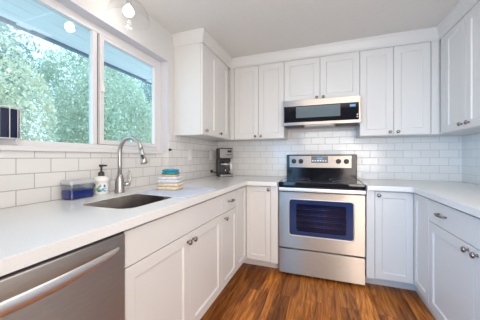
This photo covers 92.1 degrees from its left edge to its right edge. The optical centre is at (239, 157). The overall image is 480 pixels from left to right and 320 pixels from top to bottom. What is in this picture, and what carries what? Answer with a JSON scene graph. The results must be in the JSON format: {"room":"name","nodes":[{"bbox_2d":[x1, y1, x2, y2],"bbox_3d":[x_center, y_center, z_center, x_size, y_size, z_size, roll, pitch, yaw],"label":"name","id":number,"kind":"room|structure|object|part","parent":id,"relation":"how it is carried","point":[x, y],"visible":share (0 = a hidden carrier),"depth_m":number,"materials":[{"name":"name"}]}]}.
{"room":"kitchen","nodes":[
{"label":"kitchen","id":0,"kind":"room"},
{"bbox_2d":[0,0,217,208],"bbox_3d":[-1.370,-0.009,0.425,0.173,2.330,5.880,0,0,20],"label":"wall","id":1,"kind":"structure","parent":0,"point":[26,177],"depth_m":1.64,"materials":[{"name":"tile"}]},
{"bbox_2d":[0,0,160,150],"bbox_3d":[-1.144,-0.472,1.074,0.074,0.855,2.356,0,0,20],"label":"window","id":2,"kind":"structure","parent":1,"relation":"in","point":[98,36],"depth_m":1.58,"materials":[{"name":"white plastic"}]},
{"bbox_3d":[-0.874,-0.466,1.849,0.042,0.751,0.573,0,0,20],"label":"sash","id":3,"kind":"part","parent":2,"relation":"part of","materials":[{"name":"white plastic"}]},
{"bbox_2d":[0,145,163,153],"bbox_3d":[-1.168,-0.044,1.078,0.135,0.026,2.347,0,0,20],"label":"trim","id":4,"kind":"structure","parent":1,"relation":"attached to","point":[2,147],"depth_m":1.33,"materials":[{"name":"white plastic"}]},
{"bbox_2d":[0,105,20,144],"bbox_3d":[-1.104,-0.148,1.092,0.058,0.180,0.110,0,0,20],"label":"planter","id":5,"kind":"object","parent":4,"relation":"on","point":[10,118],"visible":1,"depth_m":1.09,"materials":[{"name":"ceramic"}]},
{"bbox_2d":[0,134,217,208],"bbox_3d":[-0.913,0.013,1.558,0.073,0.455,3.422,0,0,20],"label":"backsplash","id":6,"kind":"structure","parent":1,"relation":"attached to","point":[26,177],"depth_m":1.44,"materials":[{"name":"tile"}]},
{"bbox_2d":[55,0,167,150],"bbox_3d":[-1.103,-0.478,1.060,0.081,0.842,2.356,0,0,20],"label":"trim","id":7,"kind":"structure","parent":1,"relation":"attached to","point":[70,4],"depth_m":1.95,"materials":[{"name":"white paint"}]},
{"bbox_2d":[188,149,191,159],"bbox_3d":[-0.537,-0.027,2.490,0.009,0.115,0.072,0,0,20],"label":"outlet plate","id":8,"kind":"object","parent":1,"relation":"attached to","point":[189,150],"visible":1,"depth_m":2.48,"materials":[{"name":"white plastic"}]},
{"bbox_2d":[174,43,232,141],"bbox_3d":[-0.316,-0.692,2.648,0.336,0.963,0.981,0,0,20],"label":"upper cabinet","id":9,"kind":"object","parent":1,"relation":"attached to","point":[201,79],"visible":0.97,"depth_m":2.23,"materials":[{"name":"white paint"}]},
{"bbox_3d":[-0.305,-0.638,2.293,0.020,0.846,0.310,0,0,20],"label":"door","id":10,"kind":"part","parent":9,"relation":"part of","materials":[{"name":"white paint"}]},
{"bbox_3d":[-0.199,-0.638,2.591,0.020,0.846,0.313,0,0,20],"label":"door","id":11,"kind":"part","parent":9,"relation":"part of","materials":[{"name":"white paint"}]},
{"bbox_2d":[172,0,479,68],"bbox_3d":[0.400,-1.118,1.644,2.359,0.112,1.806,0,0,20],"label":"trim","id":12,"kind":"structure","parent":1,"relation":"attached to","point":[201,35],"depth_m":2.25,"materials":[{"name":"white paint"}]},
{"bbox_2d":[132,0,458,57],"bbox_3d":[-0.098,-1.224,0.024,3.000,0.100,5.980,0,0,20],"label":"ceiling","id":13,"kind":"structure","parent":0,"point":[242,28],"depth_m":1.96,"materials":[{"name":"paint"}]},
{"bbox_2d":[123,0,133,16],"bbox_3d":[-0.721,-1.031,1.499,0.267,0.286,0.262,0,0,20],"label":"ceiling lamp","id":14,"kind":"object","parent":13,"relation":"attached to","point":[128,11],"visible":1,"depth_m":1.48,"materials":[{"name":"white glass"}]},
{"bbox_2d":[125,0,131,6],"bbox_3d":[-0.723,-1.010,1.500,0.040,0.062,0.040,0,0,20],"label":"socket","id":15,"kind":"object","parent":14,"relation":"attached to","point":[128,3],"depth_m":1.48,"materials":[{"name":"silver metal"}]},
{"bbox_2d":[200,263,435,319],"bbox_3d":[-0.098,1.206,0.024,3.000,0.100,5.980,0,0,20],"label":"floor","id":16,"kind":"structure","parent":0,"point":[254,292],"depth_m":1.85,"materials":[{"name":"brown wood"}]},
{"bbox_2d":[0,231,124,319],"bbox_3d":[-0.804,0.719,0.698,0.677,0.874,0.608,0,0,20],"label":"dishwasher","id":17,"kind":"object","parent":16,"relation":"on","point":[86,282],"visible":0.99,"depth_m":0.69,"materials":[{"name":"grey metal"}]},
{"bbox_2d":[124,195,221,319],"bbox_3d":[-0.574,0.718,1.443,0.649,0.874,0.940,0,0,20],"label":"base cabinet","id":18,"kind":"object","parent":16,"relation":"on","point":[173,261],"visible":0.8,"depth_m":1.23,"materials":[{"name":"white paint"}]},
{"bbox_3d":[-0.382,0.736,1.131,0.020,0.589,0.474,0,0,20],"label":"door","id":19,"kind":"part","parent":18,"relation":"part of","materials":[{"name":"white paint"}]},
{"bbox_3d":[-0.305,0.366,1.347,0.020,0.144,0.933,0,0,20],"label":"drawer","id":20,"kind":"part","parent":18,"relation":"part of","materials":[{"name":"white paint"}]},
{"bbox_3d":[-0.225,0.736,1.572,0.020,0.589,0.455,0,0,20],"label":"door","id":21,"kind":"part","parent":18,"relation":"part of","materials":[{"name":"white paint"}]},
{"bbox_2d":[222,190,236,289],"bbox_3d":[-0.357,0.718,2.038,0.659,0.874,0.325,0,0,20],"label":"base cabinet","id":22,"kind":"object","parent":16,"relation":"on","point":[229,199],"visible":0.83,"depth_m":1.93,"materials":[{"name":"white paint"}]},
{"bbox_3d":[-0.093,0.367,1.943,0.020,0.147,0.323,0,0,20],"label":"drawer","id":23,"kind":"part","parent":22,"relation":"part of","materials":[{"name":"white paint"}]},
{"bbox_2d":[235,185,279,269],"bbox_3d":[-0.017,0.718,2.576,0.939,0.874,0.916,0,0,20],"label":"base cabinet","id":24,"kind":"object","parent":16,"relation":"on","point":[257,206],"visible":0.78,"depth_m":2.31,"materials":[{"name":"white paint"}]},
{"bbox_2d":[0,175,284,276],"bbox_3d":[-0.459,0.261,1.422,1.002,0.040,3.371,0,0,20],"label":"countertop","id":25,"kind":"structure","parent":24,"relation":"on","point":[30,234],"depth_m":0.92,"materials":[{"name":"stone"}]},
{"bbox_2d":[60,178,94,199],"bbox_3d":[-0.954,0.186,1.364,0.097,0.109,0.158,0,0,20],"label":"tub","id":26,"kind":"object","parent":25,"relation":"on","point":[70,194],"visible":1,"depth_m":1.32,"materials":[{"name":"blue plastic"}]},
{"bbox_3d":[-0.954,0.143,1.364,0.097,0.022,0.158,0,0,20],"label":"lid","id":27,"kind":"part","parent":26,"relation":"part of","materials":[{"name":"grey"}]},
{"bbox_2d":[93,164,109,194],"bbox_3d":[-0.906,0.144,1.510,0.096,0.193,0.096,0,0,20],"label":"soap dispenser","id":28,"kind":"object","parent":25,"relation":"on","point":[101,184],"visible":0.97,"depth_m":1.48,"materials":[{"name":"white plastic"}]},
{"bbox_2d":[93,176,109,194],"bbox_3d":[-0.906,0.181,1.510,0.096,0.119,0.096,0,0,20],"label":"bottle","id":29,"kind":"object","parent":28,"relation":"attached to","point":[101,184],"depth_m":1.48,"materials":[{"name":"white plastic"}]},
{"bbox_2d":[84,194,171,208],"bbox_3d":[-0.560,0.338,1.434,0.331,0.186,0.673,0,0,20],"label":"sink","id":30,"kind":"object","parent":25,"relation":"in","point":[134,200],"visible":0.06,"depth_m":1.48,"materials":[{"name":"metal"}]},
{"bbox_2d":[114,135,147,192],"bbox_3d":[-0.714,0.048,1.542,0.284,0.385,0.089,0,0,23],"label":"kitchen faucet","id":31,"kind":"object","parent":25,"relation":"on","point":[119,182],"visible":1,"depth_m":1.55,"materials":[{"name":"silver metal"}]},
{"bbox_3d":[-0.767,0.135,1.596,0.035,0.089,0.009,0,0,-33],"label":"loop handle","id":32,"kind":"part","parent":31,"relation":"part of","materials":[{"name":"silver metal"}]},
{"bbox_3d":[-0.728,-0.012,1.531,0.228,0.265,0.027,0,0,26],"label":"spout","id":33,"kind":"part","parent":31,"relation":"part of","materials":[{"name":"silver metal"}]},
{"bbox_2d":[136,186,215,197],"bbox_3d":[-0.435,0.237,1.617,0.415,0.006,0.445,0,0,20],"label":"drying mat","id":34,"kind":"object","parent":25,"relation":"on","point":[185,192],"visible":0.81,"depth_m":1.53,"materials":[{"name":"white fabric"}]},
{"bbox_2d":[157,182,182,189],"bbox_3d":[-0.509,0.209,1.690,0.160,0.050,0.122,0,0,11],"label":"folded towel","id":35,"kind":"object","parent":34,"relation":"on","point":[162,186],"visible":0.94,"depth_m":1.64,"materials":[{"name":"beige fabric"}]},
{"bbox_2d":[157,176,181,182],"bbox_3d":[-0.511,0.161,1.688,0.157,0.046,0.123,0,0,5],"label":"folded towel","id":36,"kind":"object","parent":35,"relation":"on","point":[162,179],"visible":0.94,"depth_m":1.64,"materials":[{"name":"white fabric"}]},
{"bbox_3d":[-0.504,0.131,1.683,0.120,0.013,0.098,0,0,20],"label":"folded cloth","id":37,"kind":"object","parent":36,"relation":"on","visible":0},
{"bbox_2d":[162,169,179,174],"bbox_3d":[-0.505,0.107,1.688,0.118,0.036,0.083,0,0,8],"label":"folded cloth","id":38,"kind":"object","parent":37,"relation":"on","point":[164,171],"visible":1,"depth_m":1.65,"materials":[{"name":"blue fabric"}]},
{"bbox_2d":[210,148,232,176],"bbox_3d":[-0.229,0.063,2.889,0.265,0.354,0.234,0,0,-15],"label":"coffee maker","id":39,"kind":"object","parent":25,"relation":"on","point":[223,155],"visible":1,"depth_m":2.86,"materials":[{"name":"black plastic"}]},
{"bbox_3d":[-0.164,-0.045,2.827,0.168,0.110,0.006,0,0,-20],"label":"panel","id":40,"kind":"part","parent":39,"relation":"part of","materials":[{"name":"metal"}]},
{"bbox_3d":[0.009,0.662,2.231,0.020,0.737,0.277,0,0,20],"label":"door","id":41,"kind":"part","parent":24,"relation":"part of","materials":[{"name":"white paint"}]},
{"bbox_3d":[0.187,0.662,2.327,0.246,0.737,0.020,0,0,20],"label":"door","id":42,"kind":"part","parent":24,"relation":"part of","materials":[{"name":"white paint"}]},
{"bbox_2d":[279,154,365,284],"bbox_3d":[0.835,0.563,2.415,0.765,1.186,0.622,0,0,20],"label":"range","id":43,"kind":"object","parent":16,"relation":"on","point":[322,197],"visible":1,"depth_m":2.18,"materials":[{"name":"silver metal"}]},
{"bbox_3d":[0.908,0.052,2.647,0.672,0.136,0.005,0,0,20],"label":"panel","id":44,"kind":"part","parent":43,"relation":"part of","materials":[{"name":"metal"}]},
{"bbox_3d":[0.745,0.579,2.152,0.580,0.360,0.010,0,0,20],"label":"window trim","id":45,"kind":"part","parent":43,"relation":"part of","materials":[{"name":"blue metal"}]},
{"bbox_3d":[0.749,0.608,2.174,0.757,0.540,0.043,0,0,20],"label":"oven door","id":46,"kind":"part","parent":43,"relation":"part of","materials":[{"name":"metal"}]},
{"bbox_3d":[0.749,1.010,2.174,0.757,0.232,0.043,0,0,20],"label":"drawer","id":47,"kind":"part","parent":43,"relation":"part of","materials":[{"name":"metal"}]},
{"bbox_3d":[0.929,0.120,2.677,0.757,0.300,0.066,0,0,20],"label":"control panel","id":48,"kind":"part","parent":43,"relation":"part of","materials":[{"name":"silver metal"}]},
{"bbox_3d":[0.744,0.309,2.159,0.755,0.034,0.078,0,0,20],"label":"handle","id":49,"kind":"part","parent":43,"relation":"part of","materials":[{"name":"silver metal"}]},
{"bbox_2d":[279,177,365,189],"bbox_3d":[0.829,0.260,2.398,0.765,0.048,0.526,0,0,20],"label":"cooktop","id":50,"kind":"object","parent":43,"relation":"in","point":[336,183],"depth_m":2.22,"materials":[{"name":"black glass"}]},
{"bbox_2d":[364,189,437,319],"bbox_3d":[1.595,0.718,2.004,0.938,0.874,0.911,0,0,20],"label":"base cabinet","id":51,"kind":"object","parent":16,"relation":"on","point":[396,223],"visible":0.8,"depth_m":1.92,"materials":[{"name":"white paint"}]},
{"bbox_3d":[1.286,0.662,1.936,0.274,0.737,0.020,0,0,20],"label":"door","id":52,"kind":"part","parent":51,"relation":"part of","materials":[{"name":"white paint"}]},
{"bbox_2d":[358,179,479,217],"bbox_3d":[1.415,0.261,1.513,0.932,0.040,1.941,0,0,20],"label":"countertop","id":53,"kind":"structure","parent":51,"relation":"on","point":[462,196],"depth_m":1.78,"materials":[{"name":"stone"}]},
{"bbox_3d":[1.376,0.662,1.746,0.020,0.737,0.272,0,0,20],"label":"door","id":54,"kind":"part","parent":51,"relation":"part of","materials":[{"name":"white paint"}]},
{"bbox_2d":[429,199,479,319],"bbox_3d":[1.411,0.718,1.041,0.638,0.874,1.025,0,0,20],"label":"base cabinet","id":55,"kind":"object","parent":16,"relation":"on","point":[454,234],"visible":0.95,"depth_m":1.33,"materials":[{"name":"white paint"}]},
{"bbox_3d":[1.234,0.363,1.434,0.039,0.015,0.102,0,0,20],"label":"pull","id":56,"kind":"part","parent":55,"relation":"part of","materials":[{"name":"silver metal"}]},
{"bbox_3d":[1.243,0.367,1.372,0.020,0.147,0.509,0,0,20],"label":"drawer","id":57,"kind":"part","parent":55,"relation":"part of","materials":[{"name":"white paint"}]},
{"bbox_3d":[1.149,0.473,1.183,0.029,0.030,0.031,0,0,20],"label":"knob","id":58,"kind":"part","parent":55,"relation":"part of","materials":[{"name":"silver metal"}]},
{"bbox_3d":[1.124,0.473,1.112,0.029,0.030,0.031,0,0,20],"label":"knob","id":59,"kind":"part","parent":55,"relation":"part of","materials":[{"name":"silver metal"}]},
{"bbox_3d":[1.071,0.367,0.890,0.020,0.147,0.506,0,0,20],"label":"drawer","id":60,"kind":"part","parent":55,"relation":"part of","materials":[{"name":"white paint"}]},
{"bbox_3d":[1.071,0.743,0.890,0.020,0.596,0.506,0,0,20],"label":"door","id":61,"kind":"part","parent":55,"relation":"part of","materials":[{"name":"white paint"}]},
{"bbox_2d":[218,127,461,181],"bbox_3d":[0.888,-0.009,2.790,3.000,2.330,0.108,0,0,20],"label":"wall","id":62,"kind":"structure","parent":0,"point":[435,158],"depth_m":2.56,"materials":[{"name":"tile"}]},
{"bbox_2d":[229,62,287,140],"bbox_3d":[0.220,-0.692,2.803,0.666,0.963,0.314,0,0,20],"label":"upper cabinet","id":63,"kind":"object","parent":62,"relation":"attached to","point":[256,93],"visible":0.99,"depth_m":2.68,"materials":[{"name":"white paint"}]},
{"bbox_3d":[0.075,-0.638,2.729,0.294,0.846,0.020,0,0,20],"label":"door","id":64,"kind":"part","parent":63,"relation":"part of","materials":[{"name":"white paint"}]},
{"bbox_3d":[0.354,-0.638,2.630,0.292,0.846,0.020,0,0,20],"label":"door","id":65,"kind":"part","parent":63,"relation":"part of","materials":[{"name":"white paint"}]},
{"bbox_2d":[283,95,360,129],"bbox_3d":[0.878,-0.464,2.535,0.752,0.278,0.376,0,0,20],"label":"microwave","id":66,"kind":"object","parent":62,"relation":"attached to","point":[334,112],"visible":1,"depth_m":2.36,"materials":[{"name":"metal"}]},
{"bbox_3d":[0.813,-0.452,2.362,0.722,0.170,0.005,0,0,20],"label":"black panel","id":67,"kind":"part","parent":66,"relation":"part of","materials":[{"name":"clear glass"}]},
{"bbox_2d":[284,51,359,100],"bbox_3d":[0.889,-0.889,2.565,0.753,0.569,0.314,0,0,20],"label":"upper cabinet","id":68,"kind":"object","parent":62,"relation":"attached to","point":[338,75],"visible":0.85,"depth_m":2.43,"materials":[{"name":"white paint"}]},
{"bbox_3d":[0.672,-0.835,2.517,0.373,0.452,0.020,0,0,20],"label":"door","id":69,"kind":"part","parent":68,"relation":"part of","materials":[{"name":"white paint"}]},
{"bbox_3d":[1.026,-0.835,2.390,0.373,0.452,0.020,0,0,20],"label":"door","id":70,"kind":"part","parent":68,"relation":"part of","materials":[{"name":"white paint"}]},
{"bbox_2d":[356,39,440,137],"bbox_3d":[1.559,-0.692,2.326,0.669,0.963,0.314,0,0,20],"label":"upper cabinet","id":71,"kind":"object","parent":62,"relation":"attached to","point":[400,86],"visible":0.96,"depth_m":2.20,"materials":[{"name":"white paint"}]},
{"bbox_3d":[1.342,-0.638,2.278,0.288,0.846,0.020,0,0,20],"label":"door","id":72,"kind":"part","parent":71,"relation":"part of","materials":[{"name":"white paint"}]},
{"bbox_3d":[1.617,-0.638,2.180,0.289,0.846,0.020,0,0,20],"label":"door","id":73,"kind":"part","parent":71,"relation":"part of","materials":[{"name":"white paint"}]},
{"bbox_2d":[462,133,479,184],"bbox_3d":[1.248,-0.009,-0.508,0.108,2.330,5.880,0,0,20],"label":"wall","id":74,"kind":"structure","parent":0,"point":[470,143],"depth_m":2.13,"materials":[{"name":"tile"}]},
{"bbox_2d":[429,1,479,136],"bbox_3d":[1.806,-0.692,1.681,0.324,0.963,1.379,0,0,20],"label":"upper cabinet","id":75,"kind":"object","parent":74,"relation":"attached to","point":[460,46],"visible":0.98,"depth_m":1.77,"materials":[{"name":"white paint"}]},
{"bbox_3d":[1.742,-0.638,1.866,0.020,0.846,0.315,0,0,20],"label":"door","id":76,"kind":"part","parent":75,"relation":"part of","materials":[{"name":"white paint"}]},
{"bbox_3d":[1.635,-0.638,1.568,0.020,0.846,0.311,0,0,20],"label":"door","id":77,"kind":"part","parent":75,"relation":"part of","materials":[{"name":"white paint"}]},
{"label":"outside","id":78,"kind":"structure","parent":0,"visible":0},
{"bbox_3d":[-11.861,1.706,13.782,28.400,0.100,42.000,0,0,20],"label":"ground","id":79,"kind":"structure","parent":78,"visible":0},
{"bbox_2d":[0,21,46,137],"bbox_3d":[-6.647,-1.495,5.219,3.474,6.310,3.506,0,0,31],"label":"tree","id":80,"kind":"object","parent":79,"relation":"on","point":[4,25],"visible":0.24,"depth_m":5.63,"materials":[{"name":"green plant"}]},
{"bbox_2d":[0,31,57,141],"bbox_3d":[-4.150,-0.242,3.288,2.401,3.806,2.467,0,0,12],"label":"tree","id":81,"kind":"object","parent":79,"relation":"on","point":[32,86],"visible":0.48,"depth_m":3.71,"materials":[{"name":"green plant"}]},
{"bbox_2d":[35,44,144,140],"bbox_3d":[-5.480,-1.524,8.735,3.419,6.368,3.495,0,0,34],"label":"tree","id":82,"kind":"object","parent":79,"relation":"on","point":[50,72],"visible":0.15,"depth_m":7.62,"materials":[{"name":"green plant"}]},
{"bbox_2d":[39,63,151,146],"bbox_3d":[-3.386,-0.308,5.714,2.459,3.938,2.405,0,0,30],"label":"tree","id":83,"kind":"object","parent":79,"relation":"on","point":[72,131],"visible":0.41,"depth_m":5.34,"materials":[{"name":"green plant"}]},
{"bbox_2d":[125,80,151,139],"bbox_3d":[-4.126,-1.495,12.209,3.474,6.310,3.506,0,0,33],"label":"tree","id":84,"kind":"object","parent":79,"relation":"on","point":[148,93],"visible":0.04,"depth_m":10.97,"materials":[{"name":"green plant"}]},
{"bbox_2d":[132,101,151,143],"bbox_3d":[-2.426,-0.239,8.110,2.506,3.801,2.510,0,0,20],"label":"tree","id":85,"kind":"object","parent":79,"relation":"on","point":[137,131],"visible":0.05,"depth_m":7.39,"materials":[{"name":"green plant"}]},
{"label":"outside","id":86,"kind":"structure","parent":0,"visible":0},
{"bbox_2d":[0,0,151,84],"bbox_3d":[-1.314,-1.088,2.061,0.660,0.152,9.000,0,0,20],"label":"roof eave","id":87,"kind":"object","parent":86,"point":[29,16],"visible":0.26,"depth_m":1.91,"materials":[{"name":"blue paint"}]}
]}

